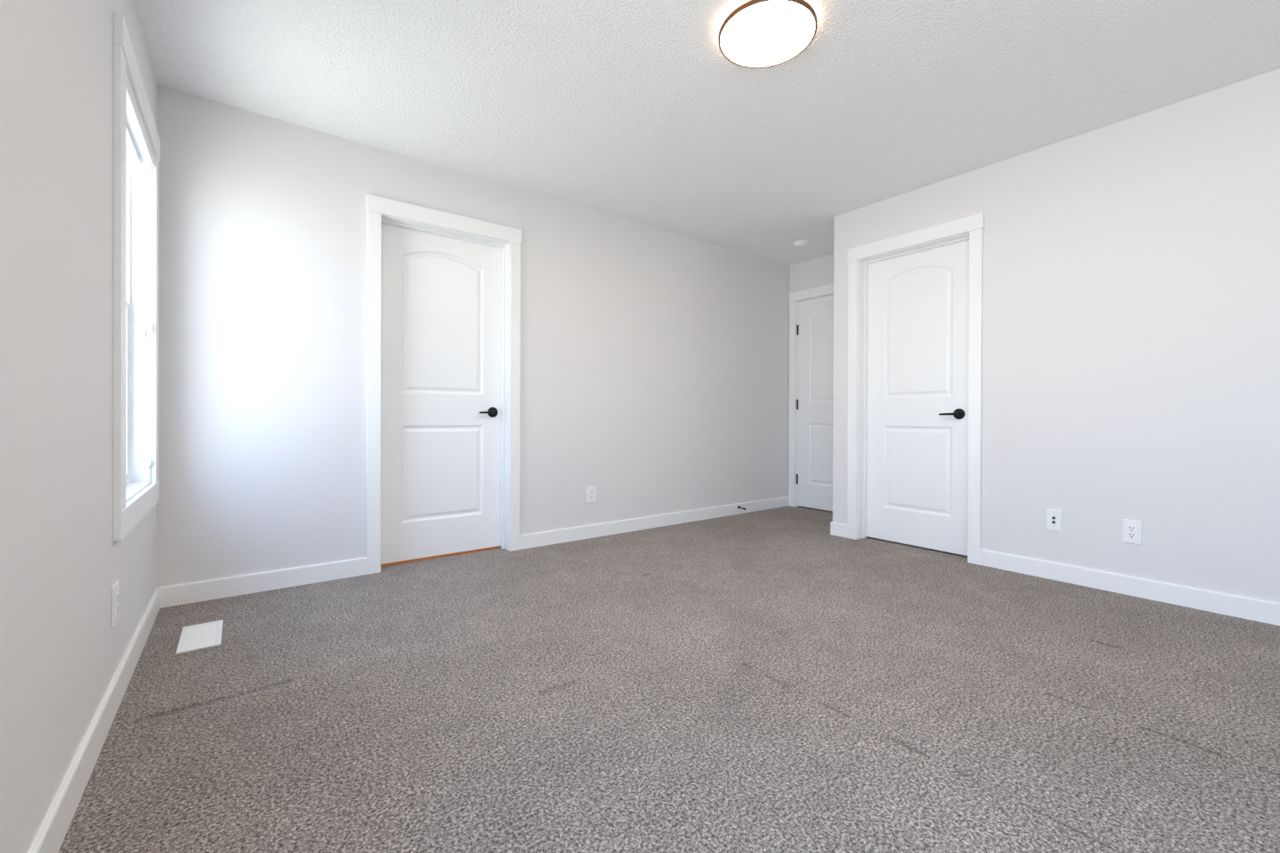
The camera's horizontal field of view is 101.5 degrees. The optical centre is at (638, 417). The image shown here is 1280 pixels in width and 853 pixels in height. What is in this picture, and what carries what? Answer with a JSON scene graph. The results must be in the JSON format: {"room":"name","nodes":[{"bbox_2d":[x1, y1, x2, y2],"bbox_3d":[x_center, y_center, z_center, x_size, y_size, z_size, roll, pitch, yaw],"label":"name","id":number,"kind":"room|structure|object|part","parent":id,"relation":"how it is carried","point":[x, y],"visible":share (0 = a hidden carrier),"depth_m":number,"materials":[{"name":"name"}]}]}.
{"room":"empty bedroom","nodes":[
{"label":"empty bedroom","id":0,"kind":"room"},
{"bbox_2d":[0,0,157,852],"bbox_3d":[-1.261,-0.322,1.021,0.150,2.440,6.650,0,0,-37],"label":"wall","id":1,"kind":"structure","parent":0,"point":[61,562],"depth_m":1.10,"materials":[{"name":"white paint"}]},
{"bbox_2d":[28,587,159,852],"bbox_3d":[-0.762,0.853,0.497,0.013,0.096,4.900,0,0,-37],"label":"baseboard","id":2,"kind":"structure","parent":1,"relation":"attached to","point":[52,833],"depth_m":1.31,"materials":[{"name":"white paint"}]},
{"bbox_2d":[111,580,119,628],"bbox_3d":[-1.618,0.576,1.619,0.009,0.124,0.088,0,0,-37],"label":"wall outlet","id":3,"kind":"object","parent":1,"relation":"attached to","point":[115,589],"visible":1,"depth_m":1.60,"materials":[{"name":"white plastic"}]},
{"bbox_2d":[115,591,119,615],"bbox_3d":[-1.616,0.576,1.621,0.004,0.067,0.033,0,0,-37],"label":"receptacle","id":4,"kind":"object","parent":3,"relation":"attached to","point":[117,592],"depth_m":1.61,"materials":[{"name":"grey plastic"}]},
{"bbox_2d":[113,10,159,541],"bbox_3d":[-1.939,-0.434,1.931,0.172,1.623,0.930,0,0,-37],"label":"window","id":5,"kind":"structure","parent":1,"relation":"in","point":[130,477],"depth_m":2.18,"materials":[{"name":"white paint"}]},
{"bbox_3d":[-1.627,-0.428,1.641,0.018,1.435,0.090,0,0,-37],"label":"casing leg","id":6,"kind":"part","parent":5,"relation":"part of","materials":[{"name":"white paint"}]},
{"bbox_3d":[-1.952,-0.110,1.923,0.024,0.739,0.694,0,0,-37],"label":"sash","id":7,"kind":"part","parent":5,"relation":"part of","materials":[{"name":"white plastic"}]},
{"bbox_3d":[-1.972,-0.430,1.905,0.088,1.419,0.734,0,0,-37],"label":"frame","id":8,"kind":"part","parent":5,"relation":"part of","materials":[{"name":"white plastic"}]},
{"bbox_3d":[-1.951,0.283,1.926,0.150,0.008,0.734,0,0,-37],"label":"sill","id":9,"kind":"part","parent":5,"relation":"part of","materials":[{"name":"white paint"}]},
{"bbox_2d":[126,74,154,468],"bbox_3d":[-1.897,-0.461,1.962,0.050,1.356,0.730,0,0,-37],"label":"window pane","id":10,"kind":"object","parent":5,"relation":"attached to","point":[137,136],"visible":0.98,"depth_m":2.11,"materials":[{"name":"white glass"}]},
{"bbox_3d":[-2.112,-0.448,2.245,0.034,1.277,0.004,0,0,-37],"label":"bead chain","id":11,"kind":"part","parent":10,"relation":"part of","materials":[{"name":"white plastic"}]},
{"bbox_3d":[-2.135,-0.432,2.309,0.018,1.435,0.090,0,0,-37],"label":"casing leg","id":12,"kind":"part","parent":5,"relation":"part of","materials":[{"name":"white paint"}]},
{"bbox_2d":[156,85,789,587],"bbox_3d":[-0.399,-0.328,3.932,4.747,2.440,0.140,0,0,-37],"label":"wall","id":13,"kind":"structure","parent":0,"point":[654,362],"depth_m":2.93,"materials":[{"name":"white paint"}]},
{"bbox_2d":[160,557,366,608],"bbox_3d":[-1.890,0.842,2.709,0.869,0.096,0.013,0,0,-37],"label":"baseboard","id":14,"kind":"structure","parent":13,"relation":"attached to","point":[202,591],"depth_m":2.67,"materials":[{"name":"white paint"}]},
{"bbox_2d":[365,194,521,574],"bbox_3d":[-1.210,-0.186,3.301,0.940,2.154,0.163,0,0,-37],"label":"door","id":15,"kind":"structure","parent":13,"relation":"in","point":[443,314],"depth_m":3.32,"materials":[{"name":"white paint"}]},
{"bbox_3d":[-1.511,-0.140,2.988,0.070,2.062,0.018,0,0,-37],"label":"casing leg","id":16,"kind":"part","parent":15,"relation":"part of","materials":[{"name":"white paint"}]},
{"bbox_3d":[-1.003,-0.036,3.476,0.120,0.023,0.047,0,0,-37],"label":"lever","id":17,"kind":"part","parent":15,"relation":"part of","materials":[{"name":"black metal"}]},
{"bbox_3d":[-0.828,-0.139,3.507,0.070,2.062,0.018,0,0,-37],"label":"casing leg","id":18,"kind":"part","parent":15,"relation":"part of","materials":[{"name":"white paint"}]},
{"bbox_2d":[586,485,595,503],"bbox_3d":[-0.348,0.571,3.882,0.079,0.124,0.009,0,0,-37],"label":"wall outlet","id":19,"kind":"object","parent":13,"relation":"attached to","point":[591,491],"visible":1,"depth_m":3.88,"materials":[{"name":"white plastic"}]},
{"bbox_2d":[590,490,593,499],"bbox_3d":[-0.347,0.571,3.881,0.033,0.067,0.004,0,0,-37],"label":"receptacle","id":20,"kind":"object","parent":19,"relation":"attached to","point":[591,491],"depth_m":3.88,"materials":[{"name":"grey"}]},
{"bbox_2d":[520,496,788,549],"bbox_3d":[0.356,0.845,4.417,2.919,0.096,0.013,0,0,-37],"label":"baseboard","id":21,"kind":"structure","parent":13,"relation":"attached to","point":[560,536],"depth_m":4.15,"materials":[{"name":"white paint"}]},
{"bbox_2d":[58,505,1279,852],"bbox_3d":[1.171,0.961,2.942,6.350,0.120,6.750,0,0,-37],"label":"floor","id":22,"kind":"structure","parent":0,"point":[769,681],"depth_m":1.60,"materials":[{"name":"grey carpet"}]},
{"bbox_2d":[175,620,223,654],"bbox_3d":[-1.782,0.889,2.131,0.133,0.006,0.303,0,0,-37],"label":"floor vent","id":23,"kind":"object","parent":22,"relation":"in","point":[198,637],"visible":1,"depth_m":2.12,"materials":[{"name":"white plastic"}]},
{"bbox_2d":[135,0,1279,265],"bbox_3d":[1.181,-1.614,2.933,6.350,0.150,6.750,0,0,-37],"label":"ceiling","id":24,"kind":"structure","parent":0,"point":[633,110],"depth_m":2.41,"materials":[{"name":"white paint"}]},
{"bbox_2d":[718,0,817,68],"bbox_3d":[0.504,-1.515,2.055,0.376,0.047,0.376,0,0,-37],"label":"ceiling light","id":25,"kind":"object","parent":24,"relation":"attached to","point":[756,33],"visible":1,"depth_m":2.02,"materials":[{"name":"white glass"}]},
{"bbox_2d":[793,240,809,248],"bbox_3d":[1.430,-1.523,4.604,0.132,0.040,0.132,0,0,-37],"label":"smoke detector","id":26,"kind":"object","parent":24,"relation":"attached to","point":[800,243],"visible":1,"depth_m":4.57,"materials":[{"name":"white plastic"}]},
{"bbox_2d":[790,253,834,362],"bbox_3d":[1.894,-0.323,4.953,0.140,2.440,1.292,0,0,-37],"label":"wall","id":27,"kind":"structure","parent":0,"point":[819,272],"depth_m":5.10,"materials":[{"name":"white paint"}]},
{"bbox_2d":[788,283,834,511],"bbox_3d":[1.859,-0.180,4.952,0.197,2.154,0.959,0,0,-37],"label":"door","id":28,"kind":"structure","parent":27,"relation":"in","point":[812,310],"depth_m":5.11,"materials":[{"name":"white paint"}]},
{"bbox_3d":[1.552,-0.136,5.273,0.018,2.062,0.075,0,0,-37],"label":"casing leg","id":29,"kind":"part","parent":28,"relation":"part of","materials":[{"name":"white paint"}]},
{"bbox_2d":[832,68,1279,603],"bbox_3d":[2.730,-0.312,2.510,0.140,2.440,3.888,0,0,-37],"label":"wall","id":30,"kind":"structure","parent":0,"point":[1131,267],"depth_m":2.67,"materials":[{"name":"white paint"}]},
{"bbox_2d":[830,521,847,538],"bbox_3d":[1.523,0.851,3.968,0.013,0.096,0.143,0,0,-37],"label":"baseboard","id":31,"kind":"structure","parent":30,"relation":"attached to","point":[836,529],"depth_m":3.96,"materials":[{"name":"white paint"}]},
{"bbox_2d":[847,213,984,564],"bbox_3d":[1.889,-0.175,3.596,0.163,2.154,0.894,0,0,-37],"label":"door","id":32,"kind":"structure","parent":30,"relation":"in","point":[914,377],"depth_m":3.61,"materials":[{"name":"white paint"}]},
{"bbox_3d":[1.589,-0.131,3.879,0.018,2.062,0.070,0,0,-37],"label":"casing leg","id":33,"kind":"part","parent":32,"relation":"part of","materials":[{"name":"white paint"}]},
{"bbox_3d":[2.035,-0.024,3.426,0.047,0.023,0.120,0,0,-37],"label":"lever","id":34,"kind":"part","parent":32,"relation":"part of","materials":[{"name":"black metal"}]},
{"bbox_3d":[2.081,-0.128,3.232,0.018,2.062,0.070,0,0,-37],"label":"casing leg","id":35,"kind":"part","parent":32,"relation":"part of","materials":[{"name":"white paint"}]},
{"bbox_2d":[1045,509,1061,531],"bbox_3d":[2.319,0.572,2.920,0.016,0.115,0.070,0,0,-37],"label":"cable wall plate","id":36,"kind":"object","parent":30,"relation":"attached to","point":[1053,522],"visible":1,"depth_m":2.92,"materials":[{"name":"white plastic"}]},
{"bbox_2d":[980,549,1279,625],"bbox_3d":[2.971,0.862,2.065,0.013,0.096,2.876,0,0,-37],"label":"baseboard","id":37,"kind":"structure","parent":30,"relation":"attached to","point":[1266,612],"depth_m":2.63,"materials":[{"name":"white paint"}]},
{"bbox_2d":[1121,519,1141,544],"bbox_3d":[2.516,0.582,2.667,0.009,0.118,0.074,0,0,-37],"label":"wall outlet","id":38,"kind":"object","parent":30,"relation":"attached to","point":[1132,530],"visible":1,"depth_m":2.67,"materials":[{"name":"white plastic"}]},
{"bbox_2d":[1127,525,1135,539],"bbox_3d":[2.514,0.582,2.665,0.004,0.067,0.033,0,0,-37],"label":"receptacle","id":39,"kind":"object","parent":38,"relation":"attached to","point":[1131,528],"depth_m":2.66,"materials":[{"name":"white plastic"}]}
]}

